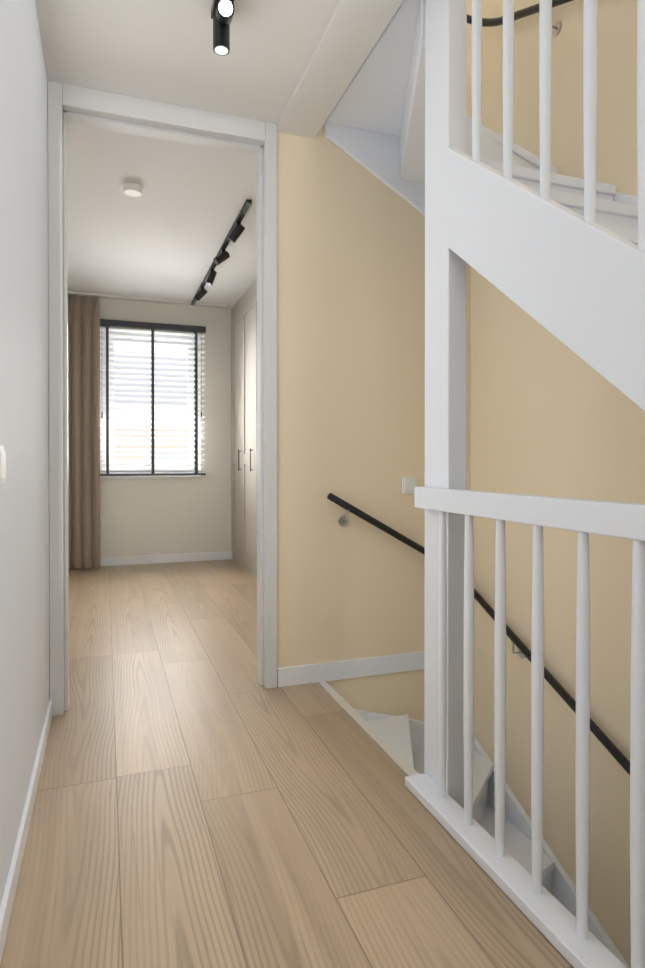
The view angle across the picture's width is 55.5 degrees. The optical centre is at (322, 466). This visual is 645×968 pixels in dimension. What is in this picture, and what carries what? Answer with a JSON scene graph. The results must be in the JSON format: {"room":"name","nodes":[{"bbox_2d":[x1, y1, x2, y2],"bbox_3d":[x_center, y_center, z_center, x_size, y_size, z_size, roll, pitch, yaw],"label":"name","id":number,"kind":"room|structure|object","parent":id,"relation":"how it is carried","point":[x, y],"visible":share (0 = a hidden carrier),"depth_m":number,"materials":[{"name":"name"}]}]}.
{"room":"stair landing","nodes":[
{"label":"stair landing","id":0,"kind":"room"},
{"bbox_2d":[0,0,49,906],"bbox_3d":[-0.454,-1.549,0.458,0.100,5.800,4.350,0,0,-20],"label":"wall","id":1,"kind":"structure","parent":0,"point":[24,557],"depth_m":1.74,"materials":[{"name":"white paint"}]},
{"bbox_2d":[0,446,5,484],"bbox_3d":[-0.685,-0.001,1.290,0.012,0.086,0.172,0,0,-20],"label":"double light switch","id":2,"kind":"object","parent":1,"relation":"attached to","point":[2,465],"visible":1,"depth_m":1.33,"materials":[{"name":"white plastic"}]},
{"bbox_2d":[0,700,51,963],"bbox_3d":[-0.398,1.016,0.485,0.012,0.070,4.330,0,0,-20],"label":"baseboard","id":3,"kind":"structure","parent":1,"relation":"attached to","point":[11,886],"depth_m":1.62,"materials":[{"name":"white paint"}]},
{"bbox_2d":[67,123,256,308],"bbox_3d":[-1.127,-1.780,4.753,2.900,0.200,4.000,0,0,-20],"label":"ceiling","id":4,"kind":"structure","parent":0,"point":[164,234],"depth_m":4.14,"materials":[{"name":"white paint"}]},
{"bbox_2d":[122,182,143,196],"bbox_3d":[-1.136,-1.653,3.669,0.124,0.038,0.124,0,0,-20],"label":"smoke detector","id":5,"kind":"object","parent":4,"relation":"attached to","point":[132,189],"visible":0.94,"depth_m":3.63,"materials":[{"name":"white plastic"}]},
{"bbox_2d":[68,291,226,306],"bbox_3d":[-1.952,-1.680,6.095,2.000,0.017,0.024,0,0,-20],"label":"track rail","id":6,"kind":"object","parent":4,"relation":"attached to","point":[139,298],"visible":0.64,"depth_m":6.15,"materials":[{"name":"white metal"}]},
{"bbox_2d":[68,295,100,568],"bbox_3d":[-2.495,-0.329,5.914,0.656,2.658,0.080,0,0,-20],"label":"drape","id":7,"kind":"object","parent":6,"relation":"hanging from","point":[84,424],"visible":0.46,"depth_m":5.97,"materials":[{"name":"brown fabric"}]},
{"bbox_2d":[191,199,251,304],"bbox_3d":[-0.917,-1.604,5.099,0.128,0.155,2.670,0,0,-20],"label":"track spotlights","id":8,"kind":"object","parent":4,"relation":"attached to","point":[237,229],"visible":1,"depth_m":4.67,"materials":[{"name":"black metal"}]},
{"bbox_2d":[99,298,231,558],"bbox_3d":[-1.745,-0.292,6.507,2.700,3.200,0.300,0,0,-20],"label":"wall","id":9,"kind":"structure","parent":0,"point":[142,517],"depth_m":6.46,"materials":[{"name":"paint"}]},
{"bbox_2d":[102,331,198,476],"bbox_3d":[-1.812,-0.642,6.486,0.980,1.500,0.070,0,0,-20],"label":"window","id":10,"kind":"structure","parent":9,"relation":"in","point":[112,411],"depth_m":6.43,"materials":[{"name":"black painted metal"},{"name":"glass"}]},
{"bbox_2d":[100,319,205,475],"bbox_3d":[-1.744,-0.684,6.291,1.080,1.563,0.079,0,0,-20],"label":"window blind","id":11,"kind":"object","parent":10,"relation":"attached to","point":[107,323],"visible":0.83,"depth_m":6.28,"materials":[{"name":"grey"}]},
{"bbox_2d":[100,476,202,479],"bbox_3d":[-1.777,0.123,6.390,1.040,0.028,0.145,0,0,-20],"label":"window sill","id":12,"kind":"structure","parent":9,"relation":"attached to","point":[150,477],"depth_m":6.34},
{"bbox_2d":[101,551,230,565],"bbox_3d":[-1.975,0.967,6.269,2.100,0.085,0.013,0,0,-20],"label":"baseboard","id":13,"kind":"structure","parent":9,"relation":"attached to","point":[147,559],"depth_m":6.38,"materials":[{"name":"white paint"}]},
{"bbox_2d":[35,0,339,123],"bbox_3d":[0.005,-1.710,0.619,1.075,0.280,4.350,0,0,-20],"label":"ceiling","id":14,"kind":"structure","parent":0,"point":[159,50],"depth_m":2.33,"materials":[{"name":"white paint"}]},
{"bbox_2d":[211,0,234,55],"bbox_3d":[-0.332,-1.503,2.057,0.070,0.154,0.166,0,0,-20],"label":"light","id":15,"kind":"object","parent":14,"relation":"attached to","point":[222,12],"visible":1,"depth_m":2.08,"materials":[{"name":"black metal"}]},
{"bbox_2d":[277,0,402,138],"bbox_3d":[0.599,-1.697,0.830,0.185,0.310,4.350,0,0,-20],"label":"ceiling beam","id":16,"kind":"structure","parent":14,"relation":"attached to","point":[352,33],"depth_m":2.35,"materials":[{"name":"white paint"}]},
{"bbox_2d":[0,559,573,967],"bbox_3d":[-0.337,1.185,2.693,2.800,0.300,8.450,0,0,-20],"label":"floor","id":17,"kind":"structure","parent":0,"point":[297,826],"depth_m":1.77,"materials":[{"name":"brown wood"}]},
{"bbox_2d":[231,279,256,577],"bbox_3d":[-0.360,-0.335,5.689,0.630,2.697,2.160,0,0,-20],"label":"built-in wardrobe","id":18,"kind":"object","parent":17,"relation":"on","point":[244,430],"visible":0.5,"depth_m":5.99,"materials":[{"name":"white wood"}]},
{"bbox_2d":[318,681,417,775],"bbox_3d":[0.154,1.034,2.478,0.034,0.006,0.954,0,0,-20],"label":"trim strip","id":19,"kind":"object","parent":17,"relation":"on","point":[388,749],"visible":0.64,"depth_m":2.38,"materials":[{"name":"wood"}]},
{"bbox_2d":[324,0,644,967],"bbox_3d":[0.943,0.418,1.406,0.888,7.048,3.518,0,0,-20],"label":"staircase","id":20,"kind":"structure","parent":17,"relation":"on","point":[548,248],"depth_m":1.72,"materials":[{"name":"white paint"}]},
{"bbox_2d":[277,0,470,720],"bbox_3d":[0.311,-0.218,3.099,1.150,8.500,0.100,0,0,-20],"label":"wall","id":21,"kind":"structure","parent":0,"point":[350,330],"depth_m":2.98,"materials":[{"name":"beige paint"}]},
{"bbox_2d":[277,651,423,686],"bbox_3d":[0.284,0.989,3.038,1.048,0.088,0.013,0,0,-20],"label":"baseboard","id":22,"kind":"structure","parent":21,"relation":"attached to","point":[328,671],"depth_m":2.98,"materials":[{"name":"white paint"}]},
{"bbox_2d":[327,493,424,554],"bbox_3d":[0.347,0.342,3.025,0.699,0.432,0.068,0,0,-20],"label":"handrail","id":23,"kind":"object","parent":21,"relation":"attached to","point":[344,520],"visible":0.58,"depth_m":2.96,"materials":[{"name":"black metal"}]},
{"bbox_2d":[402,477,416,493],"bbox_3d":[0.440,0.097,3.086,0.083,0.084,0.012,0,0,-20],"label":"light switch","id":24,"kind":"object","parent":21,"relation":"attached to","point":[409,484],"visible":0.83,"depth_m":3.08,"materials":[{"name":"white plastic"}]},
{"bbox_2d":[470,0,644,967],"bbox_3d":[1.565,-0.204,1.129,0.100,8.500,4.450,0,0,-20],"label":"wall","id":25,"kind":"structure","parent":0,"point":[552,415],"depth_m":2.57,"materials":[{"name":"beige paint"}]},
{"bbox_2d":[467,0,573,35],"bbox_3d":[0.935,-1.368,1.528,0.815,2.592,3.259,0,0,-20],"label":"handrail","id":26,"kind":"object","parent":25,"relation":"attached to","point":[519,14],"visible":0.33,"depth_m":2.69,"materials":[{"name":"black metal"}]},
{"bbox_2d":[474,588,629,774],"bbox_3d":[1.293,1.666,1.658,0.068,2.123,3.222,0,0,-20],"label":"handrail","id":27,"kind":"object","parent":25,"relation":"attached to","point":[524,651],"visible":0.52,"depth_m":2.50,"materials":[{"name":"black metal"}]},
{"label":"outside","id":28,"kind":"structure","parent":0,"visible":0},
{"bbox_2d":[114,344,186,462],"bbox_3d":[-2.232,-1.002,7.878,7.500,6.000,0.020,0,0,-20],"label":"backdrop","id":29,"kind":"structure","parent":28,"point":[149,412],"depth_m":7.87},
{"bbox_3d":[-1.433,-0.264,2.481,0.600,3.200,0.100,0,0,-20],"label":"wall","id":30,"kind":"structure","parent":0,"visible":0},
{"bbox_2d":[48,81,276,715],"bbox_3d":[-0.689,-0.275,2.739,0.973,2.619,0.119,0,0,-20],"label":"door frame","id":31,"kind":"structure","parent":30,"relation":"attached to","point":[83,106],"depth_m":2.66,"materials":[{"name":"white paint"}]}
]}

